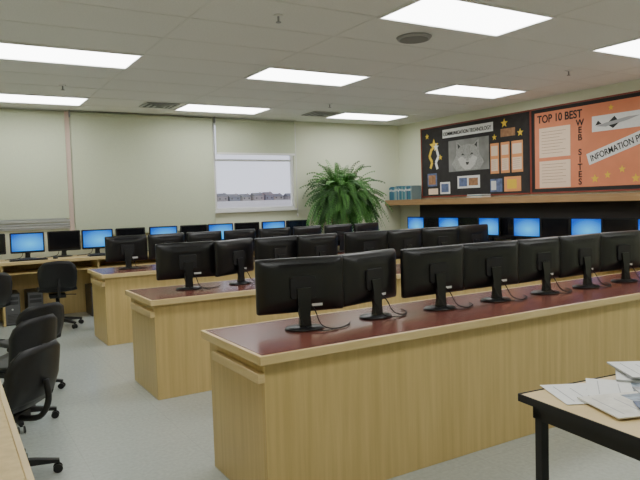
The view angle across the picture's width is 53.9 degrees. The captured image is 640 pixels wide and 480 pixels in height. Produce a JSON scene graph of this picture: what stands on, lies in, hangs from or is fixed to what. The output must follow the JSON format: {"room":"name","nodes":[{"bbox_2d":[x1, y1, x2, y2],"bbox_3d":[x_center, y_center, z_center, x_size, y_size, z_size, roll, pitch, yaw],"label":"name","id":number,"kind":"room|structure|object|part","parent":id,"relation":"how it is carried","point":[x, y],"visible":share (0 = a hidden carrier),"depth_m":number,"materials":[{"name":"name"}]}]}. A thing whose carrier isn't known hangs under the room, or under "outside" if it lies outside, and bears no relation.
{"room":"computer lab","nodes":[
{"label":"computer lab","id":0,"kind":"room"},
{"bbox_2d":[115,227,144,235],"bbox_3d":[-2.732,0.001,8.912,0.478,0.348,0.211,-4,4,-31],"label":"computer monitor","id":1,"kind":"object","parent":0,"point":[138,230],"depth_m":8.85,"materials":[{"name":"black plastic"}]},
{"bbox_2d":[149,226,177,234],"bbox_3d":[-2.329,-0.026,9.153,0.478,0.348,0.211,-4,4,-30],"label":"computer monitor","id":2,"kind":"object","parent":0,"point":[160,229],"depth_m":9.09,"materials":[{"name":"blue glass"}]},
{"bbox_2d":[180,224,206,241],"bbox_3d":[-1.933,-0.052,9.391,0.478,0.348,0.211,-4,4,-28],"label":"computer monitor","id":3,"kind":"object","parent":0,"point":[203,227],"depth_m":9.31,"materials":[{"name":"black plastic"}]},
{"bbox_2d":[0,108,400,259],"bbox_3d":[-2.081,-0.483,9.641,8.450,2.790,0.120,-4,4,-31],"label":"wall","id":4,"kind":"structure","parent":0,"point":[375,146],"depth_m":10.85,"materials":[{"name":"paint"}]},
{"bbox_2d":[0,222,69,231],"bbox_3d":[-4.497,-0.135,8.110,2.400,0.085,0.045,-4,4,-31],"label":"trim","id":5,"kind":"structure","parent":4,"relation":"attached to","point":[66,225],"depth_m":8.49,"materials":[{"name":"white"}]},
{"bbox_2d":[0,218,69,223],"bbox_3d":[-4.425,-0.922,8.165,2.130,1.455,0.130,-4,4,-31],"label":"window","id":6,"kind":"structure","parent":4,"relation":"in","point":[20,221],"depth_m":8.49,"materials":[{"name":"white"}]},
{"bbox_2d":[64,111,74,230],"bbox_3d":[-3.468,-0.881,8.706,0.060,1.780,0.030,-4,4,-31],"label":"trim","id":7,"kind":"structure","parent":4,"relation":"attached to","point":[66,117],"depth_m":8.69,"materials":[{"name":"beige"}]},
{"bbox_2d":[212,122,296,212],"bbox_3d":[-1.052,-1.166,10.177,1.480,1.415,0.130,-4,4,-31],"label":"window","id":8,"kind":"structure","parent":4,"relation":"in","point":[292,207],"depth_m":10.18,"materials":[{"name":"white"}]},
{"bbox_2d":[213,117,294,155],"bbox_3d":[-1.031,-1.649,10.076,1.392,0.580,0.080,-4,4,-31],"label":"roller blind","id":9,"kind":"object","parent":8,"relation":"attached to","point":[233,136],"visible":1,"depth_m":10.04,"materials":[{"name":"fabric"}]},
{"bbox_2d":[294,124,298,216],"bbox_3d":[-0.394,-1.161,10.472,0.022,1.540,0.022,-2,3,-8],"label":"blind cord","id":10,"kind":"object","parent":9,"relation":"hanging from","point":[294,124],"visible":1,"depth_m":10.47,"materials":[{"name":"white plastic"}]},
{"bbox_2d":[299,160,392,232],"bbox_3d":[0.460,-0.693,10.360,1.474,1.344,1.334,-1,3,9],"label":"potted fern","id":11,"kind":"object","parent":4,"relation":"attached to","point":[340,202],"visible":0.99,"depth_m":10.06,"materials":[{"name":"green plant"}]},
{"bbox_2d":[207,223,232,239],"bbox_3d":[-1.575,-0.076,9.603,0.478,0.348,0.211,-4,4,-31],"label":"computer monitor","id":12,"kind":"object","parent":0,"point":[222,227],"depth_m":9.55,"materials":[{"name":"blue glass"}]},
{"bbox_2d":[234,222,259,237],"bbox_3d":[-1.196,-0.101,9.831,0.478,0.348,0.211,-4,4,-28],"label":"computer monitor","id":13,"kind":"object","parent":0,"point":[246,225],"depth_m":9.78,"materials":[{"name":"black plastic"}]},
{"bbox_2d":[261,221,284,227],"bbox_3d":[-0.803,-0.127,10.063,0.478,0.348,0.211,-4,4,-30],"label":"computer monitor","id":14,"kind":"object","parent":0,"point":[267,224],"depth_m":9.99,"materials":[{"name":"blue glass"}]},
{"bbox_2d":[286,220,308,235],"bbox_3d":[-0.424,-0.152,10.291,0.478,0.348,0.211,-4,4,-28],"label":"computer monitor","id":15,"kind":"object","parent":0,"point":[289,223],"depth_m":10.20,"materials":[{"name":"black plastic"}]},
{"bbox_2d":[0,0,639,125],"bbox_3d":[0.621,-1.736,4.973,8.450,0.103,10.810,-4,4,-31],"label":"ceiling","id":16,"kind":"structure","parent":0,"point":[194,51],"depth_m":5.89,"materials":[{"name":"tile"}]},
{"bbox_2d":[0,108,69,219],"bbox_3d":[-4.490,-0.975,8.031,2.352,1.470,0.080,-4,4,-31],"label":"roller blind","id":17,"kind":"object","parent":16,"relation":"hanging from","point":[33,165],"visible":1,"depth_m":8.40,"materials":[{"name":"fabric"}]},
{"bbox_2d":[0,93,89,105],"bbox_3d":[-3.505,-1.708,7.626,1.250,0.012,0.610,-4,4,-31],"label":"ceiling light panel","id":18,"kind":"object","parent":16,"relation":"attached to","point":[4,97],"depth_m":7.68,"materials":[{"name":"white plastic"}]},
{"bbox_2d":[0,41,143,68],"bbox_3d":[-2.262,-1.623,5.551,1.250,0.012,0.610,-4,4,-31],"label":"ceiling light panel","id":19,"kind":"object","parent":16,"relation":"attached to","point":[8,50],"depth_m":5.56,"materials":[{"name":"white plastic"}]},
{"bbox_2d":[68,110,215,235],"bbox_3d":[-2.535,-0.974,9.202,2.062,1.730,0.080,-4,4,-31],"label":"roller blind","id":20,"kind":"object","parent":16,"relation":"hanging from","point":[130,170],"visible":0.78,"depth_m":9.14,"materials":[{"name":"fabric"}]},
{"bbox_2d":[139,102,179,108],"bbox_3d":[-2.142,-1.787,8.396,0.440,0.026,0.396,-4,4,-31],"label":"air diffuser","id":21,"kind":"object","parent":16,"relation":"attached to","point":[148,104],"depth_m":8.33,"materials":[{"name":"grey metal"}]},
{"bbox_2d":[173,103,271,114],"bbox_3d":[-1.370,-1.849,8.899,1.250,0.012,0.610,-4,4,-31],"label":"ceiling light panel","id":22,"kind":"object","parent":16,"relation":"attached to","point":[191,107],"depth_m":8.89,"materials":[{"name":"white plastic"}]},
{"bbox_2d":[273,14,282,23],"bbox_3d":[-0.303,-1.607,4.571,0.070,0.055,0.070,-4,4,-31],"label":"sprinkler","id":23,"kind":"object","parent":16,"relation":"attached to","point":[277,16],"visible":1,"depth_m":4.56,"materials":[{"name":"white metal"}]},
{"bbox_2d":[244,66,371,86],"bbox_3d":[-0.127,-1.764,6.825,1.250,0.012,0.610,-4,4,-31],"label":"ceiling light panel","id":24,"kind":"object","parent":16,"relation":"attached to","point":[279,74],"depth_m":6.80,"materials":[{"name":"white plastic"}]},
{"bbox_2d":[301,111,338,116],"bbox_3d":[0.002,-1.929,9.675,0.440,0.026,0.396,-4,4,-31],"label":"air diffuser","id":25,"kind":"object","parent":16,"relation":"attached to","point":[315,113],"depth_m":9.60,"materials":[{"name":"grey metal"}]},
{"bbox_2d":[324,112,408,120],"bbox_3d":[0.765,-1.991,10.173,1.250,0.012,0.610,-4,4,-31],"label":"ceiling light panel","id":26,"kind":"object","parent":16,"relation":"in","point":[346,115],"depth_m":10.17,"materials":[{"name":"white plastic"}]},
{"bbox_2d":[396,33,431,43],"bbox_3d":[0.793,-1.697,5.305,0.300,0.024,0.300,-4,4,-31],"label":"ceiling speaker","id":27,"kind":"object","parent":16,"relation":"in","point":[410,38],"depth_m":5.25},
{"bbox_2d":[377,0,556,36],"bbox_3d":[1.116,-1.680,4.750,1.250,0.012,0.610,-4,4,-31],"label":"ceiling light panel","id":28,"kind":"object","parent":16,"relation":"in","point":[468,16],"depth_m":4.73,"materials":[{"name":"white plastic"}]},
{"bbox_2d":[423,84,527,98],"bbox_3d":[2.008,-1.906,8.099,1.250,0.012,0.610,-4,4,-31],"label":"ceiling light panel","id":29,"kind":"object","parent":16,"relation":"in","point":[456,89],"depth_m":8.08,"materials":[{"name":"white plastic"}]},
{"bbox_2d":[590,37,639,58],"bbox_3d":[3.251,-1.821,6.024,1.250,0.012,0.610,-4,4,-31],"label":"ceiling light panel","id":30,"kind":"object","parent":16,"relation":"in","point":[629,48],"depth_m":5.95,"materials":[{"name":"white plastic"}]},
{"bbox_2d":[0,312,639,479],"bbox_3d":[0.710,1.146,5.144,8.450,0.100,10.810,-4,4,-31],"label":"floor","id":31,"kind":"structure","parent":0,"point":[108,426],"depth_m":3.84,"materials":[{"name":"plastic"}]},
{"bbox_2d":[0,272,11,351],"bbox_3d":[-3.425,0.733,6.363,0.628,0.833,0.586,1,4,34],"label":"office chair","id":32,"kind":"object","parent":31,"relation":"on","point":[5,278],"visible":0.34,"depth_m":6.32,"materials":[{"name":"black"}]},
{"bbox_2d":[5,290,20,325],"bbox_3d":[-3.957,0.866,8.059,0.180,0.400,0.418,-4,4,-31],"label":"computer tower","id":33,"kind":"object","parent":31,"relation":"on","point":[12,311],"depth_m":7.89,"materials":[{"name":"black plastic"}]},
{"bbox_2d":[0,380,34,479],"bbox_3d":[-1.229,0.997,1.486,1.020,0.750,2.040,-4,4,-31],"label":"desk","id":34,"kind":"object","parent":31,"relation":"on","point":[14,463],"visible":1,"depth_m":1.77,"materials":[{"name":"brown wood"}]},
{"bbox_2d":[0,313,59,433],"bbox_3d":[-2.067,0.864,4.223,0.596,0.741,0.557,-1,4,17],"label":"office chair","id":35,"kind":"object","parent":31,"relation":"on","point":[27,334],"visible":0.41,"depth_m":4.07,"materials":[{"name":"black"}]},
{"bbox_2d":[3,339,62,472],"bbox_3d":[-1.665,0.902,3.300,0.596,0.750,0.557,-1,3,11],"label":"office chair","id":36,"kind":"object","parent":31,"relation":"on","point":[30,377],"visible":0.74,"depth_m":3.19,"materials":[{"name":"black"}]},
{"bbox_2d":[0,302,65,388],"bbox_3d":[-2.328,0.839,4.986,0.596,0.716,0.557,0,4,29],"label":"office chair","id":37,"kind":"object","parent":31,"relation":"on","point":[56,308],"visible":0.23,"depth_m":4.84,"materials":[{"name":"black"}]},
{"bbox_2d":[24,288,42,308],"bbox_3d":[-3.726,0.851,8.197,0.180,0.400,0.418,-4,4,-31],"label":"computer tower","id":38,"kind":"object","parent":31,"relation":"on","point":[31,297],"visible":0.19,"depth_m":8.03,"materials":[{"name":"black plastic"}]},
{"bbox_2d":[37,261,83,328],"bbox_3d":[-3.198,0.649,7.661,0.586,0.833,0.628,-3,4,-27],"label":"office chair","id":39,"kind":"object","parent":31,"relation":"on","point":[55,278],"visible":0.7,"depth_m":7.43,"materials":[{"name":"black fabric"}]},
{"bbox_2d":[0,253,155,326],"bbox_3d":[-2.573,0.574,8.893,5.820,0.800,0.610,-4,4,-31],"label":"desk","id":40,"kind":"object","parent":31,"relation":"on","point":[23,274],"visible":0.16,"depth_m":8.46,"materials":[{"name":"brown wood"}]},
{"bbox_2d":[0,234,5,254],"bbox_3d":[-4.266,0.103,7.997,0.478,0.348,0.211,-4,4,-30],"label":"computer monitor","id":41,"kind":"object","parent":40,"relation":"on","point":[2,236],"depth_m":8.03,"materials":[{"name":"black plastic"}]},
{"bbox_2d":[7,232,44,259],"bbox_3d":[-3.871,0.077,8.234,0.478,0.348,0.211,-4,4,-29],"label":"computer monitor","id":42,"kind":"object","parent":40,"relation":"on","point":[28,243],"depth_m":8.18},
{"bbox_2d":[9,257,47,261],"bbox_3d":[-3.710,0.249,8.006,0.440,0.021,0.150,-4,4,-31],"label":"keyboard","id":43,"kind":"object","parent":40,"relation":"on","point":[44,258],"depth_m":7.95,"materials":[{"name":"black plastic"}]},
{"bbox_2d":[47,230,80,256],"bbox_3d":[-3.487,0.051,8.461,0.478,0.348,0.211,-4,4,-32],"label":"computer monitor","id":44,"kind":"object","parent":40,"relation":"on","point":[63,241],"depth_m":8.41,"materials":[{"name":"black plastic"}]},
{"bbox_2d":[77,229,112,255],"bbox_3d":[-3.116,0.026,8.685,0.478,0.348,0.211,-4,4,-28],"label":"computer monitor","id":45,"kind":"object","parent":40,"relation":"on","point":[91,239],"depth_m":8.62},
{"bbox_2d":[87,253,104,256],"bbox_3d":[-2.895,0.195,8.492,0.440,0.021,0.150,-4,4,-31],"label":"keyboard","id":46,"kind":"object","parent":40,"relation":"on","point":[90,255],"depth_m":8.39,"materials":[{"name":"black plastic"}]},
{"bbox_2d":[85,283,93,315],"bbox_3d":[-3.066,0.807,8.591,0.180,0.400,0.418,-4,4,-31],"label":"computer tower","id":47,"kind":"object","parent":31,"relation":"on","point":[88,287],"depth_m":8.51,"materials":[{"name":"black plastic"}]},
{"bbox_2d":[87,252,399,345],"bbox_3d":[-0.646,0.601,7.856,4.140,0.750,0.750,-4,4,-31],"label":"computer desk","id":48,"kind":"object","parent":31,"relation":"on","point":[111,306],"depth_m":6.65,"materials":[{"name":"brown wood"}]},
{"bbox_2d":[104,235,151,269],"bbox_3d":[-2.112,0.136,6.994,0.503,0.368,0.210,-4,4,-29],"label":"computer monitor","id":49,"kind":"object","parent":48,"relation":"on","point":[128,248],"visible":1,"depth_m":6.98,"materials":[{"name":"black plastic"}]},
{"bbox_2d":[148,232,183,259],"bbox_3d":[-1.708,0.109,7.244,0.503,0.368,0.210,-5,5,-44],"label":"computer monitor","id":50,"kind":"object","parent":48,"relation":"on","point":[153,239],"visible":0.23,"depth_m":7.18,"materials":[{"name":"black plastic"}]},
{"bbox_2d":[186,231,221,241],"bbox_3d":[-1.316,0.083,7.474,0.503,0.368,0.210,-5,4,-39],"label":"computer monitor","id":51,"kind":"object","parent":48,"relation":"on","point":[206,235],"visible":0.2,"depth_m":7.46,"materials":[{"name":"black plastic"}]},
{"bbox_2d":[224,229,255,249],"bbox_3d":[-0.919,0.056,7.714,0.503,0.368,0.210,-5,5,-43],"label":"computer monitor","id":52,"kind":"object","parent":48,"relation":"on","point":[243,233],"visible":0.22,"depth_m":7.69,"materials":[{"name":"black plastic"}]},
{"bbox_2d":[259,227,289,237],"bbox_3d":[-0.511,0.029,7.953,0.503,0.368,0.210,-4,4,-37],"label":"computer monitor","id":53,"kind":"object","parent":48,"relation":"on","point":[281,231],"visible":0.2,"depth_m":7.93,"materials":[{"name":"black plastic"}]},
{"bbox_2d":[293,225,321,235],"bbox_3d":[-0.097,0.002,8.203,0.503,0.368,0.210,-5,4,-41],"label":"computer monitor","id":54,"kind":"object","parent":48,"relation":"on","point":[302,230],"visible":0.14,"depth_m":8.18,"materials":[{"name":"black plastic"}]},
{"bbox_2d":[324,224,351,251],"bbox_3d":[0.312,-0.025,8.444,0.503,0.368,0.210,-4,4,-37],"label":"computer monitor","id":55,"kind":"object","parent":48,"relation":"on","point":[340,229],"visible":0.41,"depth_m":8.42,"materials":[{"name":"black plastic"}]},
{"bbox_2d":[354,222,378,231],"bbox_3d":[0.709,-0.052,8.683,0.503,0.368,0.210,-5,4,-41],"label":"computer monitor","id":56,"kind":"object","parent":48,"relation":"on","point":[360,227],"visible":0.29,"depth_m":8.66,"materials":[{"name":"black plastic"}]},
{"bbox_2d":[125,264,540,399],"bbox_3d":[0.416,0.679,5.976,4.250,0.750,0.750,-4,4,-31],"label":"computer desk","id":57,"kind":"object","parent":31,"relation":"on","point":[172,358],"depth_m":4.80,"materials":[{"name":"brown wood"}]},
{"bbox_2d":[155,241,219,289],"bbox_3d":[-1.054,0.210,5.111,0.518,0.378,0.210,-3,4,-26],"label":"computer monitor","id":58,"kind":"object","parent":57,"relation":"on","point":[187,261],"visible":0.99,"depth_m":5.10,"materials":[{"name":"black plastic"}]},
{"bbox_2d":[213,238,254,284],"bbox_3d":[-0.665,0.183,5.360,0.210,0.378,0.518,0,4,32],"label":"computer monitor","id":59,"kind":"object","parent":57,"relation":"on","point":[234,256],"visible":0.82,"depth_m":5.31,"materials":[{"name":"black plastic"}]},
{"bbox_2d":[254,235,297,259],"bbox_3d":[-0.321,0.161,5.555,0.518,0.378,0.210,-5,5,-43],"label":"computer monitor","id":60,"kind":"object","parent":57,"relation":"on","point":[282,246],"visible":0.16,"depth_m":5.52,"materials":[{"name":"black plastic"}]},
{"bbox_2d":[296,233,337,256],"bbox_3d":[0.039,0.137,5.770,0.518,0.378,0.210,-5,5,-43],"label":"computer monitor","id":61,"kind":"object","parent":57,"relation":"on","point":[316,244],"visible":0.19,"depth_m":5.74,"materials":[{"name":"black plastic"}]},
{"bbox_2d":[344,230,387,253],"bbox_3d":[0.499,0.107,6.038,0.518,0.378,0.210,-4,4,-28],"label":"computer monitor","id":62,"kind":"object","parent":57,"relation":"on","point":[354,242],"visible":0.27,"depth_m":6.02,"materials":[{"name":"black plastic"}]},
{"bbox_2d":[387,228,421,267],"bbox_3d":[0.911,0.079,6.288,0.518,0.378,0.210,-5,4,-39],"label":"computer monitor","id":63,"kind":"object","parent":57,"relation":"on","point":[398,239],"visible":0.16,"depth_m":6.25,"materials":[{"name":"black plastic"}]},
{"bbox_2d":[421,226,458,246],"bbox_3d":[1.305,0.053,6.519,0.518,0.378,0.210,-4,4,-28],"label":"computer monitor","id":64,"kind":"object","parent":57,"relation":"on","point":[448,235],"visible":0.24,"depth_m":6.50,"materials":[{"name":"black plastic"}]},
{"bbox_2d":[458,224,487,243],"bbox_3d":[1.707,0.027,6.762,0.518,0.378,0.210,-4,4,-37],"label":"computer monitor","id":65,"kind":"object","parent":57,"relation":"on","point":[478,233],"visible":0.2,"depth_m":6.74,"materials":[{"name":"black plastic"}]},
{"bbox_2d":[200,270,639,479],"bbox_3d":[1.415,0.753,4.221,4.340,0.750,0.750,-4,4,-31],"label":"computer desk","id":66,"kind":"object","parent":31,"relation":"on","point":[383,399],"depth_m":3.31,"materials":[{"name":"brown wood"}]},
{"bbox_2d":[254,255,349,331],"bbox_3d":[-0.069,0.285,3.336,0.518,0.378,0.210,-3,4,-19],"label":"computer monitor","id":67,"kind":"object","parent":66,"relation":"on","point":[302,285],"visible":1,"depth_m":3.33,"materials":[{"name":"black plastic"}]},
{"bbox_2d":[339,248,406,319],"bbox_3d":[0.339,0.255,3.622,0.518,0.378,0.210,-5,5,-45],"label":"computer monitor","id":68,"kind":"object","parent":66,"relation":"on","point":[368,276],"visible":0.96,"depth_m":3.60,"materials":[{"name":"black plastic"}]},
{"bbox_2d":[400,244,472,310],"bbox_3d":[0.747,0.231,3.825,0.518,0.378,0.210,-4,4,-31],"label":"computer monitor","id":69,"kind":"object","parent":66,"relation":"on","point":[438,270],"visible":1,"depth_m":3.81,"materials":[{"name":"black plastic"}]},
{"bbox_2d":[462,240,526,302],"bbox_3d":[1.155,0.204,4.067,0.518,0.378,0.210,-3,4,-27],"label":"computer monitor","id":70,"kind":"object","parent":66,"relation":"on","point":[495,264],"visible":0.98,"depth_m":4.06,"materials":[{"name":"black plastic"}]},
{"bbox_2d":[517,236,571,294],"bbox_3d":[1.564,0.176,4.313,0.518,0.378,0.210,-4,4,-34],"label":"computer monitor","id":71,"kind":"object","parent":66,"relation":"on","point":[539,258],"visible":0.98,"depth_m":4.29,"materials":[{"name":"black plastic"}]},
{"bbox_2d":[558,233,611,288],"bbox_3d":[1.942,0.151,4.538,0.518,0.378,0.210,-4,4,-34],"label":"computer monitor","id":72,"kind":"object","parent":66,"relation":"on","point":[580,254],"visible":1,"depth_m":4.52,"materials":[{"name":"black plastic"}]},
{"bbox_2d":[599,230,639,282],"bbox_3d":[2.331,0.126,4.769,0.518,0.378,0.210,-4,4,-28],"label":"computer monitor","id":73,"kind":"object","parent":66,"relation":"on","point":[620,250],"visible":0.98,"depth_m":4.75,"materials":[{"name":"black plastic"}]},
{"bbox_2d":[495,240,639,283],"bbox_3d":[3.193,0.453,8.266,0.640,0.760,6.460,-4,4,-31],"label":"computer desk","id":74,"kind":"object","parent":31,"relation":"on","point":[631,269],"visible":0.02,"depth_m":7.84,"materials":[{"name":"brown wood"}]},
{"bbox_2d":[407,217,424,228],"bbox_3d":[1.696,-0.218,10.806,0.210,0.368,0.503,-4,4,-28],"label":"computer monitor","id":75,"kind":"object","parent":74,"relation":"on","point":[413,222],"visible":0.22,"depth_m":10.74,"materials":[{"name":"blue glass"}]},
{"bbox_2d":[424,217,437,227],"bbox_3d":[1.900,-0.204,10.464,0.210,0.368,0.503,-4,4,-30],"label":"computer monitor","id":76,"kind":"object","parent":74,"relation":"on","point":[428,221],"visible":0.23,"depth_m":10.41,"materials":[{"name":"black plastic"}]},
{"bbox_2d":[438,217,458,226],"bbox_3d":[2.109,-0.190,10.114,0.210,0.368,0.503,-4,4,-33],"label":"computer monitor","id":77,"kind":"object","parent":74,"relation":"on","point":[442,221],"visible":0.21,"depth_m":10.04,"materials":[{"name":"blue glass"}]},
{"bbox_2d":[459,217,478,225],"bbox_3d":[2.338,-0.174,9.734,0.210,0.368,0.503,-4,4,-29],"label":"computer monitor","id":78,"kind":"object","parent":74,"relation":"on","point":[462,220],"visible":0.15,"depth_m":9.65,"materials":[{"name":"black plastic"}]},
{"bbox_2d":[479,217,500,241],"bbox_3d":[2.549,-0.160,9.383,0.210,0.368,0.503,-4,4,-29],"label":"computer monitor","id":79,"kind":"object","parent":74,"relation":"on","point":[494,229],"visible":0.76,"depth_m":9.24,"materials":[{"name":"blue glass"}]},
{"bbox_2d":[500,217,515,239],"bbox_3d":[2.798,-0.153,9.139,0.210,0.368,0.503,-4,4,-32],"label":"computer monitor","id":80,"kind":"object","parent":74,"relation":"on","point":[506,223],"visible":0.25,"depth_m":9.12,"materials":[{"name":"black plastic"}]},
{"bbox_2d":[513,217,540,238],"bbox_3d":[2.915,-0.135,8.769,0.210,0.368,0.503,-4,4,-33],"label":"computer monitor","id":81,"kind":"object","parent":74,"relation":"on","point":[523,227],"visible":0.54,"depth_m":8.70,"materials":[{"name":"blue glass"}]},
{"bbox_2d":[540,217,569,237],"bbox_3d":[3.158,-0.118,8.365,0.210,0.368,0.503,-4,4,-31],"label":"computer monitor","id":82,"kind":"object","parent":74,"relation":"on","point":[550,226],"visible":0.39,"depth_m":8.30,"materials":[{"name":"black plastic"}]},
{"bbox_2d":[570,218,600,234],"bbox_3d":[3.401,-0.102,7.961,0.210,0.368,0.503,-4,4,-30],"label":"computer monitor","id":83,"kind":"object","parent":74,"relation":"on","point":[578,226],"visible":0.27,"depth_m":7.91,"materials":[{"name":"blue glass"}]},
{"bbox_2d":[601,218,636,232],"bbox_3d":[3.628,-0.086,7.578,0.210,0.368,0.503,-4,4,-34],"label":"computer monitor","id":84,"kind":"object","parent":74,"relation":"on","point":[607,224],"visible":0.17,"depth_m":7.52,"materials":[{"name":"black plastic"}]},
{"bbox_2d":[637,218,639,229],"bbox_3d":[3.865,-0.070,7.188,0.210,0.368,0.503,-4,4,-28],"label":"computer monitor","id":85,"kind":"object","parent":74,"relation":"on","point":[638,219],"visible":0.3,"depth_m":7.31,"materials":[{"name":"blue glass"}]},
{"bbox_2d":[518,374,639,479],"bbox_3d":[1.583,0.871,2.138,1.604,0.750,0.808,-3,4,-25],"label":"folding table","id":86,"kind":"object","parent":31,"relation":"on","point":[586,421],"visible":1,"depth_m":1.97,"materials":[{"name":"beige laminate"}]},
{"bbox_3d":[0.757,0.922,2.138,0.032,0.700,0.032,-3,4,-25],"label":"leg","id":87,"kind":"part","parent":86,"relation":"part of","materials":[{"name":"black metal"}]},
{"bbox_2d":[540,383,587,404],"bbox_3d":[0.923,0.515,2.126,0.280,0.001,0.216,-2,3,-3],"label":"paper sheet","id":88,"kind":"object","parent":86,"relation":"on","point":[568,394],"visible":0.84,"depth_m":2.14,"materials":[{"name":"grey paper"}]},
{"bbox_2d":[577,391,639,418],"bbox_3d":[0.997,0.516,1.983,0.275,0.005,0.210,-2,3,-11],"label":"magazine","id":89,"kind":"object","parent":86,"relation":"on","point":[617,405],"visible":0.92,"depth_m":1.99,"materials":[{"name":"grey paper"}]},
{"bbox_2d":[632,387,639,393],"bbox_3d":[1.187,0.503,2.015,0.280,0.005,0.210,-1,3,7],"label":"magazine","id":90,"kind":"object","parent":89,"relation":"on","point":[637,389],"visible":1,"depth_m":2.11,"materials":[{"name":"grey paper"}]},
{"bbox_2d":[633,401,639,408],"bbox_3d":[1.101,0.511,1.847,0.280,0.005,0.210,-1,3,11],"label":"magazine","id":91,"kind":"object","parent":90,"relation":"on","point":[637,403],"visible":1,"depth_m":1.95,"materials":[{"name":"white paper"}]},
{"bbox_2d":[586,378,639,395],"bbox_3d":[1.057,0.508,2.136,0.280,0.003,0.210,0,4,21],"label":"magazine","id":92,"kind":"object","parent":86,"relation":"on","point":[594,386],"visible":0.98,"depth_m":2.17,"materials":[{"name":"white paper"}]},
{"bbox_2d":[615,368,639,382],"bbox_3d":[1.222,0.490,2.269,0.282,0.009,0.212,0,4,24],"label":"magazine","id":93,"kind":"object","parent":86,"relation":"on","point":[620,376],"visible":0.5,"depth_m":2.24,"materials":[{"name":"white paper"}]},
{"bbox_3d":[1.251,0.479,2.297,0.282,0.009,0.212,-1,3,9],"label":"magazine","id":94,"kind":"object","parent":93,"relation":"on","visible":0},
{"bbox_2d":[607,361,639,378],"bbox_3d":[1.237,0.471,2.300,0.282,0.006,0.212,-2,3,1],"label":"magazine","id":95,"kind":"object","parent":94,"relation":"on","point":[630,368],"visible":1,"depth_m":2.32,"materials":[{"name":"white paper"}]},
{"bbox_2d":[398,79,639,240],"bbox_3d":[4.250,-0.533,7.186,0.100,2.790,10.590,-4,4,-31],"label":"wall","id":96,"kind":"structure","parent":0,"point":[408,134],"depth_m":10.24,"materials":[{"name":"paint"}]},
{"bbox_2d":[420,110,530,197],"bbox_3d":[2.404,-1.303,10.055,0.039,1.200,2.380,-4,4,-31],"label":"bulletin board","id":97,"kind":"object","parent":96,"relation":"attached to","point":[488,155],"visible":1,"depth_m":9.89,"materials":[{"name":"black paper"}]},
{"bbox_2d":[385,192,639,205],"bbox_3d":[3.056,-0.571,8.740,0.347,0.095,6.685,-4,4,-31],"label":"ledge","id":98,"kind":"object","parent":96,"relation":"attached to","point":[635,196],"visible":0.95,"depth_m":8.71,"materials":[{"name":"brown wood"}]},
{"bbox_2d":[389,185,420,199],"bbox_3d":[1.524,-0.848,11.288,0.222,0.248,0.634,-4,4,-31],"label":"binders","id":99,"kind":"object","parent":98,"relation":"on","point":[397,192],"visible":0.99,"depth_m":11.11,"materials":[{"name":"teal plastic"}]},
{"bbox_2d":[467,194,490,197],"bbox_3d":[2.456,-0.683,9.727,0.200,0.047,0.300,-4,4,-31],"label":"books","id":100,"kind":"object","parent":98,"relation":"on","point":[472,195],"visible":0.95,"depth_m":9.63,"materials":[{"name":"white paper"}]},
{"bbox_2d":[420,201,639,239],"bbox_3d":[3.409,-0.245,8.507,0.020,0.550,6.300,-4,4,-31],"label":"panel","id":101,"kind":"object","parent":96,"relation":"attached to","point":[592,209],"visible":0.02,"depth_m":8.95,"materials":[{"name":"black"}]},
{"bbox_2d":[529,90,639,193],"bbox_3d":[3.722,-1.213,7.854,0.041,1.200,2.725,-4,4,-31],"label":"bulletin board","id":102,"kind":"object","parent":96,"relation":"attached to","point":[589,145],"visible":1,"depth_m":8.21,"materials":[{"name":"orange paper"}]},
{"label":"outside","id":103,"kind":"structure","parent":0,"visible":0},
{"bbox_2d":[217,200,290,207],"bbox_3d":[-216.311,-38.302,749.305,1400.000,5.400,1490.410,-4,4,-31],"label":"ground","id":104,"kind":"structure","parent":103,"point":[258,203],"depth_m":224.92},
{"bbox_2d":[217,193,227,201],"bbox_3d":[-69.641,-30.007,440.714,8.438,6.018,8.800,-4,4,-31],"label":"house","id":105,"kind":"structure","parent":104,"relation":"on","point":[220,196],"depth_m":437.90,"materials":[{"name":"grey"}]},
{"bbox_2d":[227,193,240,200],"bbox_3d":[-61.833,-30.249,445.594,8.675,5.440,8.800,-4,4,-31],"label":"house","id":106,"kind":"structure","parent":104,"relation":"on","point":[231,197],"depth_m":442.74,"materials":[{"name":"grey"}]},
{"bbox_2d":[239,193,250,200],"bbox_3d":[-54.252,-30.810,451.868,7.253,5.348,8.800,-4,4,-31],"label":"house","id":107,"kind":"structure","parent":104,"relation":"on","point":[244,197],"depth_m":448.94,"materials":[{"name":"grey"}]},
{"bbox_2d":[250,192,263,200],"bbox_3d":[-45.620,-31.531,453.872,8.062,6.018,8.800,-4,4,-31],"label":"house","id":108,"kind":"structure","parent":104,"relation":"on","point":[254,196],"depth_m":451.03,"materials":[{"name":"grey"}]},
{"bbox_2d":[262,191,273,199],"bbox_3d":[-38.721,-32.331,460.622,6.927,6.388,8.800,-4,4,-31],"label":"house","id":109,"kind":"structure","parent":104,"relation":"on","point":[267,195],"depth_m":457.69,"materials":[{"name":"grey"}]},
{"bbox_2d":[273,193,282,199],"bbox_3d":[-32.627,-32.422,469.051,7.969,5.195,8.800,-4,4,-31],"label":"house","id":110,"kind":"structure","parent":104,"relation":"on","point":[279,196],"depth_m":466.03,"materials":[{"name":"grey"}]},
{"bbox_2d":[283,193,290,199],"bbox_3d":[-22.153,-32.681,468.475,8.605,5.133,8.800,-4,4,-31],"label":"house","id":111,"kind":"structure","parent":104,"relation":"on","point":[287,196],"depth_m":465.46,"materials":[{"name":"grey"}]}
]}

